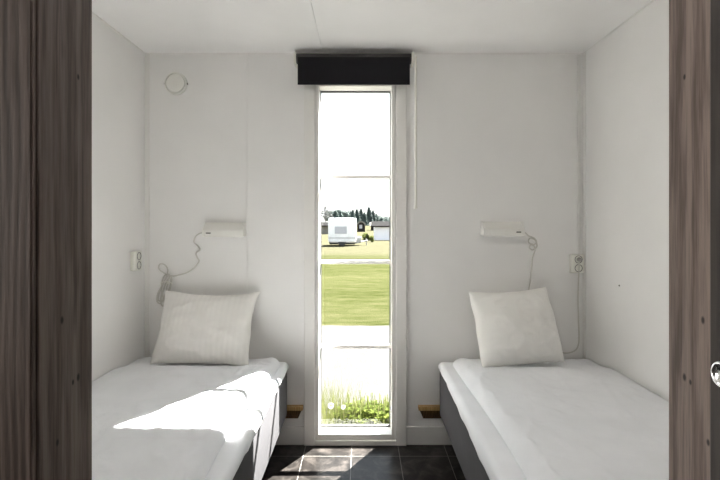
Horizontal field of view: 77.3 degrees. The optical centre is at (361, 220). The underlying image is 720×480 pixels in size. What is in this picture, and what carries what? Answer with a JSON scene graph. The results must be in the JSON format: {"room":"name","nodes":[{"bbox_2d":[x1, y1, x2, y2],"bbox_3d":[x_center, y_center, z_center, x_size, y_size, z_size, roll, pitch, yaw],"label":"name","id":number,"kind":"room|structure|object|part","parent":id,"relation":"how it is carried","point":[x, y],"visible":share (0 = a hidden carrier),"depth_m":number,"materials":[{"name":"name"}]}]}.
{"room":"bedroom","nodes":[
{"label":"bedroom","id":0,"kind":"room"},
{"bbox_2d":[92,14,144,381],"bbox_3d":[-1.352,0.165,1.650,0.100,2.386,2.140,0,0,0],"label":"wall","id":1,"kind":"structure","parent":0,"point":[118,67],"depth_m":2.39,"materials":[{"name":"paint"}]},
{"bbox_2d":[92,12,142,51],"bbox_3d":[-1.300,-1.004,1.665,0.005,0.008,2.010,0,0,0],"label":"trim","id":2,"kind":"structure","parent":1,"relation":"attached to","point":[93,13],"depth_m":2.38,"materials":[{"name":"paint"}]},
{"bbox_2d":[130,251,141,270],"bbox_3d":[-1.286,0.227,2.562,0.032,0.110,0.078,0,0,0],"label":"wall socket","id":3,"kind":"object","parent":1,"relation":"attached to","point":[135,256],"visible":1,"depth_m":2.53,"materials":[{"name":"white plastic"}]},
{"bbox_2d":[262,445,465,479],"bbox_3d":[0.000,1.408,-0.040,4.600,0.140,5.720,0,0,0],"label":"floor","id":4,"kind":"structure","parent":0,"point":[286,462],"depth_m":2.48,"materials":[{"name":"tile"}]},
{"bbox_2d":[205,362,288,479],"bbox_3d":[-0.864,1.085,1.682,0.868,0.507,1.964,0,0,0],"label":"bed","id":5,"kind":"object","parent":4,"relation":"on","point":[245,454],"visible":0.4,"depth_m":1.90,"materials":[{"name":"grey fabric"}]},
{"bbox_2d":[92,357,279,479],"bbox_3d":[-0.883,0.789,1.673,0.826,0.082,1.935,0,0,0],"label":"duvet","id":6,"kind":"object","parent":5,"relation":"on","point":[159,421],"visible":0.77,"depth_m":1.78,"materials":[{"name":"white fabric"}]},
{"bbox_2d":[150,290,260,365],"bbox_3d":[-0.873,0.599,2.527,0.570,0.389,0.251,0,0,-1],"label":"pillow","id":7,"kind":"object","parent":6,"relation":"on","point":[207,329],"visible":0.97,"depth_m":2.46,"materials":[{"name":"white fabric"}]},
{"bbox_2d":[438,362,526,479],"bbox_3d":[0.884,1.085,1.682,0.875,0.507,1.964,0,0,0],"label":"bed","id":8,"kind":"object","parent":4,"relation":"on","point":[481,452],"visible":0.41,"depth_m":1.94,"materials":[{"name":"grey fabric"}]},
{"bbox_2d":[453,358,668,479],"bbox_3d":[0.915,0.790,1.673,0.808,0.078,1.935,0,0,0],"label":"duvet","id":9,"kind":"object","parent":8,"relation":"on","point":[571,419],"visible":0.94,"depth_m":1.75,"materials":[{"name":"white fabric"}]},
{"bbox_2d":[469,287,564,366],"bbox_3d":[0.867,0.591,2.524,0.473,0.410,0.305,0,0,-13],"label":"pillow","id":10,"kind":"object","parent":9,"relation":"on","point":[513,328],"visible":0.99,"depth_m":2.44,"materials":[{"name":"white fabric"}]},
{"bbox_2d":[150,55,582,438],"bbox_3d":[0.000,0.465,2.760,4.600,3.146,0.120,0,0,0],"label":"wall","id":11,"kind":"structure","parent":0,"point":[497,134],"depth_m":2.70,"materials":[{"name":"paint"}]},
{"bbox_2d":[145,53,149,356],"bbox_3d":[-1.288,0.165,2.697,0.028,2.346,0.005,0,0,0],"label":"trim","id":12,"kind":"structure","parent":11,"relation":"attached to","point":[147,55],"depth_m":2.69,"materials":[{"name":"paint"}]},
{"bbox_2d":[164,72,187,94],"bbox_3d":[-1.113,-0.822,2.690,0.140,0.134,0.020,0,0,0],"label":"air vent","id":13,"kind":"object","parent":11,"relation":"in","point":[175,83],"visible":1,"depth_m":2.68,"materials":[{"name":"white plastic"}]},
{"bbox_2d":[156,222,245,306],"bbox_3d":[-0.963,0.306,2.660,0.535,0.597,0.079,0,0,0],"label":"wall lamp","id":14,"kind":"object","parent":11,"relation":"attached to","point":[209,229],"visible":0.93,"depth_m":2.65,"materials":[{"name":"white plastic"}]},
{"bbox_3d":[-1.080,0.335,2.681,0.302,0.539,0.031,0,0,0],"label":"cord","id":15,"kind":"part","parent":14,"relation":"part of","materials":[{"name":"grey plastic"}]},
{"bbox_2d":[275,426,303,444],"bbox_3d":[-0.824,1.284,2.693,0.956,0.108,0.014,0,0,0],"label":"baseboard","id":16,"kind":"structure","parent":11,"relation":"attached to","point":[289,435],"depth_m":2.69,"materials":[{"name":"paint"}]},
{"bbox_2d":[286,405,302,417],"bbox_3d":[-0.676,1.141,2.682,0.648,0.078,0.036,0,0,0],"label":"wooden ledge","id":17,"kind":"object","parent":11,"relation":"attached to","point":[293,411],"visible":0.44,"depth_m":2.68,"materials":[{"name":"brown wood"}]},
{"bbox_2d":[304,85,406,445],"bbox_3d":[-0.040,0.198,2.776,0.610,2.280,0.199,0,0,0],"label":"window","id":18,"kind":"structure","parent":11,"relation":"in","point":[326,434],"depth_m":2.68,"materials":[{"name":"paint"}]},
{"bbox_2d":[294,52,416,208],"bbox_3d":[-0.037,-0.529,2.655,0.722,0.917,0.089,0,0,0],"label":"roller blind","id":19,"kind":"object","parent":18,"relation":"attached to","point":[313,68],"visible":1,"depth_m":2.61,"materials":[{"name":"grey fabric"}]},
{"bbox_2d":[149,53,582,54],"bbox_3d":[0.013,-1.004,2.697,2.631,0.009,0.005,0,0,0],"label":"trim","id":20,"kind":"structure","parent":11,"relation":"attached to","point":[149,53],"depth_m":2.70,"materials":[{"name":"paint"}]},
{"bbox_2d":[407,426,451,444],"bbox_3d":[0.797,1.284,2.693,1.063,0.108,0.014,0,0,0],"label":"baseboard","id":21,"kind":"structure","parent":11,"relation":"attached to","point":[416,435],"depth_m":2.69,"materials":[{"name":"paint"}]},
{"bbox_2d":[418,405,440,417],"bbox_3d":[0.668,1.141,2.682,0.664,0.078,0.036,0,0,0],"label":"wooden ledge","id":22,"kind":"object","parent":11,"relation":"attached to","point":[427,411],"visible":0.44,"depth_m":2.68,"materials":[{"name":"brown wood"}]},
{"bbox_2d":[480,221,581,353],"bbox_3d":[1.006,0.397,2.660,0.592,0.792,0.079,0,0,0],"label":"wall lamp","id":23,"kind":"object","parent":11,"relation":"attached to","point":[486,228],"visible":0.89,"depth_m":2.65,"materials":[{"name":"white plastic"}]},
{"bbox_3d":[1.124,0.426,2.673,0.357,0.734,0.046,0,0,0],"label":"cord","id":24,"kind":"part","parent":23,"relation":"part of","materials":[{"name":"grey plastic"}]},
{"bbox_2d":[569,254,583,272],"bbox_3d":[1.281,0.254,2.684,0.078,0.110,0.032,0,0,0],"label":"wall socket","id":25,"kind":"object","parent":11,"relation":"attached to","point":[573,263],"visible":0.91,"depth_m":2.67,"materials":[{"name":"white plastic"}]},
{"bbox_2d":[577,54,580,253],"bbox_3d":[1.299,-0.400,2.695,0.018,1.195,0.010,0,0,0],"label":"duct","id":26,"kind":"object","parent":11,"relation":"attached to","point":[578,55],"visible":1,"depth_m":2.69,"materials":[{"name":"paint"}]},
{"bbox_2d":[92,0,651,52],"bbox_3d":[0.000,-1.083,-0.040,4.600,0.150,5.720,0,0,0],"label":"ceiling","id":27,"kind":"structure","parent":0,"point":[154,26],"depth_m":2.31,"materials":[{"name":"paint"}]},
{"bbox_2d":[586,0,668,401],"bbox_3d":[1.379,0.165,1.650,0.100,2.386,2.140,0,0,0],"label":"wall","id":28,"kind":"structure","parent":0,"point":[627,71],"depth_m":2.22,"materials":[{"name":"paint"}]},
{"bbox_2d":[583,52,585,358],"bbox_3d":[1.326,0.165,2.685,0.006,2.346,0.030,0,0,0],"label":"trim","id":29,"kind":"structure","parent":28,"relation":"attached to","point":[584,53],"depth_m":2.68,"materials":[{"name":"paint"}]},
{"bbox_2d":[585,0,654,51],"bbox_3d":[1.327,-1.004,1.665,0.005,0.008,2.010,0,0,0],"label":"trim","id":30,"kind":"structure","parent":28,"relation":"attached to","point":[650,2],"depth_m":2.28,"materials":[{"name":"paint"}]},
{"bbox_3d":[0.000,0.165,0.620,4.600,2.346,0.080,0,0,0],"label":"wall","id":31,"kind":"structure","parent":0,"visible":0},
{"bbox_2d":[0,0,91,479],"bbox_3d":[-0.476,0.188,0.601,0.160,2.300,0.122,0,0,0],"label":"door frame","id":32,"kind":"structure","parent":31,"relation":"attached to","point":[63,28],"depth_m":0.56,"materials":[{"name":"brown wood"}]},
{"bbox_2d":[669,0,709,479],"bbox_3d":[0.461,0.238,0.621,0.022,2.200,0.083,0,0,0],"label":"door frame","id":33,"kind":"structure","parent":31,"relation":"attached to","point":[689,20],"depth_m":0.62,"materials":[{"name":"brown wood"}]},
{"bbox_2d":[710,0,719,479],"bbox_3d":[0.855,0.242,0.553,0.829,2.168,0.047,0,0,0],"label":"door","id":34,"kind":"structure","parent":31,"relation":"in","point":[714,4],"depth_m":0.57,"materials":[{"name":"brown wood"}]},
{"bbox_3d":[0.443,0.190,0.555,0.005,0.034,0.034,0,0,0],"label":"ring handle","id":35,"kind":"part","parent":34,"relation":"part of","materials":[{"name":"silver metal"}]},
{"label":"outside","id":36,"kind":"structure","parent":0,"visible":0},
{"bbox_2d":[322,226,388,325],"bbox_3d":[0.000,2.188,180.000,500.000,0.300,480.000,0,0,0],"label":"ground","id":37,"kind":"structure","parent":36,"point":[352,294],"depth_m":14.44,"materials":[{"name":"green plant"}]},
{"bbox_2d":[322,222,327,233],"bbox_3d":[-7.633,1.149,72.000,5.600,1.957,4.700,0,0,0],"label":"cabin","id":38,"kind":"object","parent":37,"relation":"on","point":[324,224],"visible":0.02,"depth_m":70.00,"materials":[{"name":"grey"}]},
{"bbox_2d":[322,204,329,221],"bbox_3d":[-9.743,-1.194,120.003,2.628,6.464,2.872,0,0,0],"label":"bare tree","id":39,"kind":"object","parent":37,"relation":"on","point":[325,211],"visible":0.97,"depth_m":119.85,"materials":[{"name":"grey plant"}]},
{"bbox_2d":[328,403,333,422],"bbox_3d":[-0.208,1.628,3.023,0.045,0.820,0.040,0,0,0],"label":"flower","id":40,"kind":"object","parent":37,"relation":"on","point":[330,405],"visible":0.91,"depth_m":3.02,"materials":[{"name":"grey plant"}]},
{"bbox_2d":[332,210,338,217],"bbox_3d":[-11.062,-0.993,190.118,6.330,7.332,6.136,0,0,0],"label":"conifer","id":41,"kind":"object","parent":37,"relation":"on","point":[335,214],"visible":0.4,"depth_m":189.26,"materials":[{"name":"green plant"}]},
{"bbox_2d":[326,401,344,423],"bbox_3d":[-0.132,1.710,3.401,0.294,0.657,0.226,0,0,31],"label":"leafy plant","id":42,"kind":"object","parent":37,"relation":"on","point":[340,401],"visible":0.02,"depth_m":3.40,"materials":[{"name":"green plant"}]},
{"bbox_2d":[322,380,365,423],"bbox_3d":[-0.248,1.566,3.431,0.558,0.943,0.851,0,0,0],"label":"grass","id":43,"kind":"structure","parent":37,"relation":"on","point":[325,412],"depth_m":3.24,"materials":[{"name":"green plant"}]},
{"bbox_2d":[342,211,349,217],"bbox_3d":[-9.032,-1.810,234.405,6.114,7.696,5.146,0,0,0],"label":"leafy tree","id":44,"kind":"object","parent":37,"relation":"on","point":[346,214],"visible":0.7,"depth_m":233.02,"materials":[{"name":"green plant"}]},
{"bbox_2d":[328,218,367,245],"bbox_3d":[-1.128,0.897,37.740,3.290,2.283,2.120,0,0,0],"label":"caravan","id":45,"kind":"object","parent":37,"relation":"on","point":[341,231],"visible":1,"depth_m":36.70,"materials":[{"name":"grey"}]},
{"bbox_3d":[-0.869,0.840,36.704,0.480,1.669,0.032,0,0,0],"label":"door","id":46,"kind":"part","parent":45,"relation":"part of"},
{"bbox_2d":[332,400,367,423],"bbox_3d":[-0.089,1.674,3.306,0.271,0.729,0.219,0,0,0],"label":"leafy plant","id":47,"kind":"object","parent":37,"relation":"on","point":[338,409],"visible":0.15,"depth_m":3.26,"materials":[{"name":"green plant"}]},
{"bbox_2d":[351,210,356,221],"bbox_3d":[-4.020,-1.352,203.903,5.419,7.726,4.804,0,0,0],"label":"conifer","id":48,"kind":"object","parent":37,"relation":"on","point":[352,211],"visible":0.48,"depth_m":203.34,"materials":[{"name":"green plant"}]},
{"bbox_2d":[322,325,388,420],"bbox_3d":[0.000,2.057,6.371,60.000,0.062,4.811,0,0,0],"label":"path","id":49,"kind":"structure","parent":37,"relation":"on","point":[366,367],"depth_m":6.40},
{"bbox_2d":[339,394,372,423],"bbox_3d":[-0.042,1.649,3.235,0.265,0.780,0.237,0,0,0],"label":"leafy plant","id":50,"kind":"object","parent":37,"relation":"on","point":[359,410],"visible":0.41,"depth_m":3.22,"materials":[{"name":"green plant"}]},
{"bbox_2d":[355,209,360,223],"bbox_3d":[-2.305,-1.555,211.020,5.924,8.224,5.937,0,0,0],"label":"conifer","id":51,"kind":"object","parent":37,"relation":"on","point":[357,214],"visible":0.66,"depth_m":209.95,"materials":[{"name":"green plant"}]},
{"bbox_2d":[358,209,362,220],"bbox_3d":[-0.567,-1.710,218.082,6.208,8.717,6.555,0,0,0],"label":"conifer","id":52,"kind":"object","parent":37,"relation":"on","point":[360,210],"visible":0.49,"depth_m":217.09,"materials":[{"name":"green plant"}]},
{"bbox_2d":[356,221,365,231],"bbox_3d":[-0.161,1.019,86.375,1.832,2.038,3.450,0,0,0],"label":"hut","id":53,"kind":"object","parent":37,"relation":"on","point":[360,225],"visible":1,"depth_m":84.99,"materials":[{"name":"grey"}]},
{"bbox_2d":[362,212,368,225],"bbox_3d":[1.336,-0.705,194.931,4.726,6.447,4.714,0,0,0],"label":"conifer","id":54,"kind":"object","parent":37,"relation":"on","point":[364,217],"visible":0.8,"depth_m":194.32,"materials":[{"name":"green plant"}]},
{"bbox_2d":[362,233,368,238],"bbox_3d":[0.438,1.759,49.997,1.028,0.928,1.218,0,0,26],"label":"bush","id":55,"kind":"object","parent":37,"relation":"on","point":[365,235],"visible":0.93,"depth_m":49.78,"materials":[{"name":"green plant"}]},
{"bbox_2d":[353,393,383,423],"bbox_3d":[0.054,1.663,3.337,0.292,0.751,0.266,0,0,0],"label":"leafy plant","id":56,"kind":"object","parent":37,"relation":"on","point":[371,402],"visible":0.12,"depth_m":3.35,"materials":[{"name":"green plant"}]},
{"bbox_2d":[366,207,373,225],"bbox_3d":[3.028,-1.895,201.953,5.405,8.880,5.623,0,0,0],"label":"conifer","id":57,"kind":"object","parent":37,"relation":"on","point":[368,214],"visible":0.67,"depth_m":201.00,"materials":[{"name":"green plant"}]},
{"bbox_2d":[371,210,376,220],"bbox_3d":[5.082,-1.281,209.159,5.806,7.729,6.030,0,0,0],"label":"conifer","id":58,"kind":"object","parent":37,"relation":"on","point":[373,216],"visible":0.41,"depth_m":208.27,"materials":[{"name":"green plant"}]},
{"bbox_2d":[362,393,388,423],"bbox_3d":[0.110,1.648,3.245,0.215,0.781,0.305,0,0,-42],"label":"leafy plant","id":59,"kind":"object","parent":37,"relation":"on","point":[376,412],"visible":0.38,"depth_m":3.22,"materials":[{"name":"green plant"}]},
{"bbox_2d":[367,393,388,423],"bbox_3d":[0.187,1.663,3.344,0.329,0.750,0.242,0,0,0],"label":"leafy plant","id":60,"kind":"object","parent":37,"relation":"on","point":[376,402],"visible":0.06,"depth_m":3.37,"materials":[{"name":"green plant"}]},
{"bbox_2d":[371,221,388,239],"bbox_3d":[3.933,1.029,49.700,5.800,2.018,4.100,0,0,0],"label":"cabin","id":61,"kind":"object","parent":37,"relation":"on","point":[381,228],"visible":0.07,"depth_m":48.01,"materials":[{"name":"grey wood"}]},
{"bbox_2d":[380,395,388,423],"bbox_3d":[0.235,1.656,3.237,0.274,0.766,0.241,0,0,0],"label":"leafy plant","id":62,"kind":"object","parent":37,"relation":"on","point":[386,419],"visible":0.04,"depth_m":3.23,"materials":[{"name":"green plant"}]}
]}

